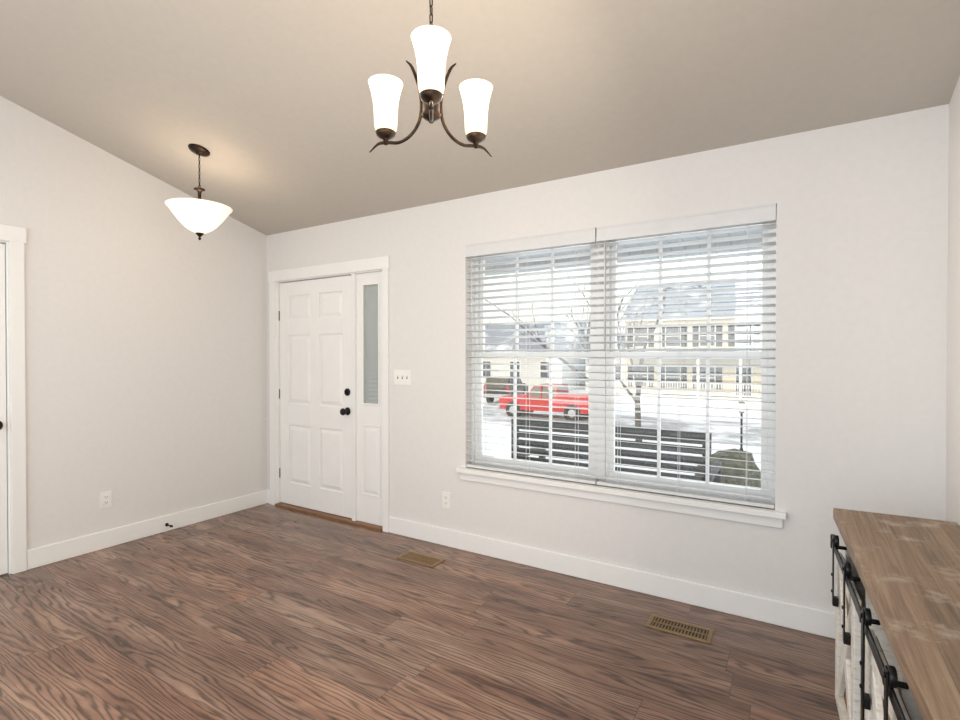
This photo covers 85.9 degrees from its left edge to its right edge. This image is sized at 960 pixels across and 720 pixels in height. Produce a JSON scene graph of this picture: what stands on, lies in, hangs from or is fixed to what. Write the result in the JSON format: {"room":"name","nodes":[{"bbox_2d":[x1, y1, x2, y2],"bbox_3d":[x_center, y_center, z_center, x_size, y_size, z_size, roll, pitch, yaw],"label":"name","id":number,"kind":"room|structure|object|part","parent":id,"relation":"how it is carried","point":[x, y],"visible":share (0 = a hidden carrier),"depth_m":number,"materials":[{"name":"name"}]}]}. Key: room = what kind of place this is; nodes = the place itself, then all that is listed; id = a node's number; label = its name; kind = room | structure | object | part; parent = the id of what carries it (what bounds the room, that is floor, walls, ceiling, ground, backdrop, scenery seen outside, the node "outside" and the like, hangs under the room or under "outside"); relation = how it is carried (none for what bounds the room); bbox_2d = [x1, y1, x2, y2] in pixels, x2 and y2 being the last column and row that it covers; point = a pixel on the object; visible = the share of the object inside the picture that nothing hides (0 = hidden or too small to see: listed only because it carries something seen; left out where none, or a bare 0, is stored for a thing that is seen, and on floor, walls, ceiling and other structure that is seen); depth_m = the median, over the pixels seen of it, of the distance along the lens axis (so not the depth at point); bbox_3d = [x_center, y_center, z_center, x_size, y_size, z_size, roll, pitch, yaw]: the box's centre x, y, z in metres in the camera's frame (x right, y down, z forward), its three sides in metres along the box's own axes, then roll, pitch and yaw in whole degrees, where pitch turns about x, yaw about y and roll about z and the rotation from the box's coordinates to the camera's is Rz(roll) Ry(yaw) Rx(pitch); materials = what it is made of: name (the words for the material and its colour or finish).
{"room":"dining room","nodes":[
{"label":"dining room","id":0,"kind":"room"},
{"bbox_2d":[0,96,267,549],"bbox_3d":[-3.475,-0.695,2.548,0.160,4.100,5.400,0,1,32],"label":"wall","id":1,"kind":"structure","parent":0,"point":[146,353],"depth_m":3.79,"materials":[{"name":"paint"}]},
{"bbox_2d":[0,244,7,574],"bbox_3d":[-3.191,0.312,2.874,0.095,2.065,0.852,0,1,32],"label":"hall door","id":2,"kind":"structure","parent":1,"relation":"in","point":[3,509],"depth_m":3.23,"materials":[{"name":"white wood"}]},
{"bbox_2d":[0,224,26,573],"bbox_3d":[-3.243,0.257,2.913,0.180,2.190,1.030,0,1,32],"label":"door frame","id":3,"kind":"structure","parent":1,"relation":"attached to","point":[13,239],"depth_m":3.25,"materials":[{"name":"white wood"}]},
{"bbox_2d":[100,491,111,508],"bbox_3d":[-2.677,1.000,3.693,0.008,0.115,0.070,0,1,32],"label":"electrical outlet","id":4,"kind":"object","parent":1,"relation":"attached to","point":[106,499],"visible":1,"depth_m":3.69,"materials":[{"name":"plastic"}]},
{"bbox_2d":[27,490,269,569],"bbox_3d":[-2.438,1.279,4.061,0.030,0.125,1.769,0,1,32],"label":"baseboard","id":5,"kind":"structure","parent":1,"relation":"attached to","point":[44,555],"depth_m":3.85,"materials":[{"name":"white wood"}]},
{"bbox_2d":[0,503,839,719],"bbox_3d":[-1.336,1.397,1.336,5.095,0.060,5.560,0,1,32],"label":"floor","id":6,"kind":"structure","parent":0,"point":[267,611],"depth_m":2.49,"materials":[{"name":"laminate"}]},
{"bbox_2d":[397,551,444,567],"bbox_3d":[-0.400,1.343,3.485,0.305,0.006,0.140,0,1,32],"label":"floor vent","id":7,"kind":"object","parent":6,"relation":"in","point":[422,559],"visible":1,"depth_m":3.48,"materials":[{"name":"brown metal"}]},
{"bbox_2d":[645,614,713,643],"bbox_3d":[1.005,1.352,2.602,0.305,0.006,0.140,0,1,32],"label":"floor vent","id":8,"kind":"object","parent":6,"relation":"in","point":[683,629],"visible":1,"depth_m":2.60,"materials":[{"name":"brown metal"}]},
{"bbox_2d":[830,508,959,719],"bbox_3d":[1.168,0.968,1.292,0.371,0.799,1.349,0,1,28],"label":"sideboard","id":9,"kind":"object","parent":6,"relation":"on","point":[896,601],"visible":1,"depth_m":1.34,"materials":[{"name":"brown wood"}]},
{"bbox_2d":[0,0,959,235],"bbox_3d":[-1.336,-1.877,1.305,5.095,1.593,5.560,0,1,32],"label":"ceiling","id":10,"kind":"structure","parent":0,"point":[268,104],"depth_m":2.57,"materials":[{"name":"paint"}]},
{"bbox_2d":[165,144,232,239],"bbox_3d":[-1.901,-1.126,3.498,0.405,0.629,0.405,0,1,32],"label":"pendant light","id":11,"kind":"object","parent":10,"relation":"hanging from","point":[199,217],"visible":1,"depth_m":3.41,"materials":[{"name":"white glass"}]},
{"bbox_3d":[-1.901,-0.948,3.500,0.405,0.179,0.405,0,1,32],"label":"lamp shade","id":12,"kind":"part","parent":11,"relation":"part of","materials":[{"name":"white glass"}]},
{"bbox_2d":[368,0,492,156],"bbox_3d":[-0.164,-1.131,1.517,0.365,0.992,0.380,0,1,32],"label":"chandelier","id":13,"kind":"object","parent":10,"relation":"hanging from","point":[431,42],"visible":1,"depth_m":1.52,"materials":[{"name":"white glass"}]},
{"bbox_2d":[267,104,948,612],"bbox_3d":[0.087,0.035,3.618,5.095,2.620,0.160,0,1,32],"label":"wall","id":14,"kind":"structure","parent":0,"point":[861,304],"depth_m":2.62,"materials":[{"name":"paint"}]},
{"bbox_2d":[279,275,351,517],"bbox_3d":[-1.457,0.306,4.503,0.957,2.018,0.116,0,1,32],"label":"front door","id":15,"kind":"structure","parent":14,"relation":"in","point":[315,468],"depth_m":4.50,"materials":[{"name":"white wood"}]},
{"bbox_2d":[268,256,389,531],"bbox_3d":[-1.285,0.264,4.454,1.465,2.147,0.188,0,1,32],"label":"door frame","id":16,"kind":"structure","parent":14,"relation":"attached to","point":[370,364],"depth_m":4.20,"materials":[{"name":"white wood"}]},
{"bbox_2d":[394,370,410,384],"bbox_3d":[-0.595,0.132,3.937,0.166,0.115,0.017,0,1,32],"label":"switch plate","id":17,"kind":"object","parent":14,"relation":"attached to","point":[402,377],"visible":1,"depth_m":3.94,"materials":[{"name":"plastic"}]},
{"bbox_2d":[442,491,449,508],"bbox_3d":[-0.245,1.014,3.733,0.070,0.115,0.008,0,1,32],"label":"electrical outlet","id":18,"kind":"object","parent":14,"relation":"attached to","point":[445,499],"visible":1,"depth_m":3.73,"materials":[{"name":"plastic"}]},
{"bbox_2d":[389,516,834,638],"bbox_3d":[0.664,1.287,3.167,3.235,0.125,0.018,0,1,32],"label":"baseboard","id":19,"kind":"structure","parent":14,"relation":"attached to","point":[794,616],"depth_m":3.00,"materials":[{"name":"white wood"}]},
{"bbox_2d":[456,207,785,527],"bbox_3d":[0.736,0.022,3.189,2.000,1.655,0.205,0,1,32],"label":"window","id":20,"kind":"structure","parent":14,"relation":"in","point":[763,516],"depth_m":3.17,"materials":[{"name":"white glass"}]},
{"bbox_2d":[465,228,598,483],"bbox_3d":[0.314,-0.023,3.411,0.943,1.563,0.068,0,1,32],"label":"window blinds","id":21,"kind":"object","parent":20,"relation":"attached to","point":[578,237],"visible":0.94,"depth_m":3.37,"materials":[{"name":"white plastic"}]},
{"bbox_2d":[596,203,775,508],"bbox_3d":[1.122,-0.018,2.909,0.943,1.563,0.068,0,1,32],"label":"window blinds","id":22,"kind":"object","parent":20,"relation":"attached to","point":[738,216],"visible":0.96,"depth_m":2.87,"materials":[{"name":"white plastic"}]},
{"bbox_2d":[946,76,959,524],"bbox_3d":[0.719,-0.669,-0.052,0.160,4.100,5.400,0,1,32],"label":"wall","id":23,"kind":"structure","parent":0,"point":[953,426],"depth_m":2.19,"materials":[{"name":"paint"}]},
{"label":"outside","id":24,"kind":"structure","parent":0,"visible":0},
{"bbox_2d":[369,388,760,475],"bbox_3d":[3.972,2.302,52.392,140.000,1.750,86.800,0,1,32],"label":"ground","id":25,"kind":"structure","parent":24,"point":[719,420],"depth_m":26.95,"materials":[{"name":"white snow"}]},
{"bbox_2d":[483,376,528,402],"bbox_3d":[2.069,2.260,39.452,2.237,1.945,5.014,0,1,22],"label":"suv","id":26,"kind":"object","parent":25,"relation":"on","point":[499,393],"depth_m":37.39,"materials":[{"name":"silver metal"}]},
{"bbox_2d":[483,322,589,390],"bbox_3d":[1.684,-0.377,52.473,18.700,6.600,9.730,0,1,32],"label":"house","id":27,"kind":"structure","parent":25,"relation":"on","point":[526,360],"depth_m":46.66,"materials":[{"name":"grey"}]},
{"bbox_2d":[497,383,588,420],"bbox_3d":[4.102,2.470,30.780,5.920,2.030,2.240,0,1,32],"label":"truck","id":28,"kind":"object","parent":25,"relation":"on","point":[546,396],"depth_m":29.93,"materials":[{"name":"red metal"}]},
{"bbox_2d":[548,272,589,351],"bbox_3d":[6.607,-1.659,35.695,4.321,9.981,4.526,0,1,32],"label":"tree","id":29,"kind":"object","parent":25,"relation":"on","point":[582,330],"depth_m":35.77,"materials":[{"name":"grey plant"}]},
{"bbox_2d":[377,229,761,390],"bbox_3d":[0.799,0.315,4.745,7.200,3.280,2.498,0,1,32],"label":"porch","id":30,"kind":"object","parent":25,"relation":"on","point":[715,244],"depth_m":5.41,"materials":[{"name":"grey"}]},
{"bbox_2d":[511,419,721,482],"bbox_3d":[1.009,0.932,3.914,1.440,0.939,0.580,0,1,32],"label":"bench","id":31,"kind":"object","parent":30,"relation":"on","point":[624,444],"depth_m":3.57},
{"bbox_2d":[485,260,654,382],"bbox_3d":[3.951,-1.992,21.964,8.676,10.725,5.048,0,1,32],"label":"tree","id":32,"kind":"object","parent":25,"relation":"on","point":[566,362],"depth_m":21.79,"materials":[{"name":"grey plant"}]},
{"bbox_2d":[580,333,625,390],"bbox_3d":[13.116,0.204,48.332,4.500,5.500,8.730,0,1,32],"label":"house","id":33,"kind":"structure","parent":25,"relation":"on","point":[616,368],"depth_m":44.48,"materials":[{"name":"white"}]},
{"bbox_2d":[615,265,689,441],"bbox_3d":[7.521,-0.414,22.233,4.292,7.808,4.130,0,1,32],"label":"tree","id":34,"kind":"object","parent":25,"relation":"on","point":[639,384],"depth_m":21.32,"materials":[{"name":"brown plant"}]},
{"bbox_2d":[621,276,761,407],"bbox_3d":[19.883,-1.565,38.165,16.700,9.400,12.850,0,1,32],"label":"house","id":35,"kind":"structure","parent":25,"relation":"on","point":[728,387],"depth_m":36.45,"materials":[{"name":"beige"}]},
{"bbox_2d":[695,448,760,487],"bbox_3d":[2.769,1.472,5.390,0.967,1.088,0.864,0,1,32],"label":"bush","id":36,"kind":"object","parent":25,"relation":"on","point":[735,472],"depth_m":5.14,"materials":[{"name":"green plant"}]},
{"bbox_2d":[738,399,744,449],"bbox_3d":[9.130,2.340,18.012,0.240,1.950,0.240,0,1,32],"label":"lamp post","id":37,"kind":"object","parent":25,"relation":"on","point":[742,406],"depth_m":17.98,"materials":[{"name":"black metal"}]}
]}

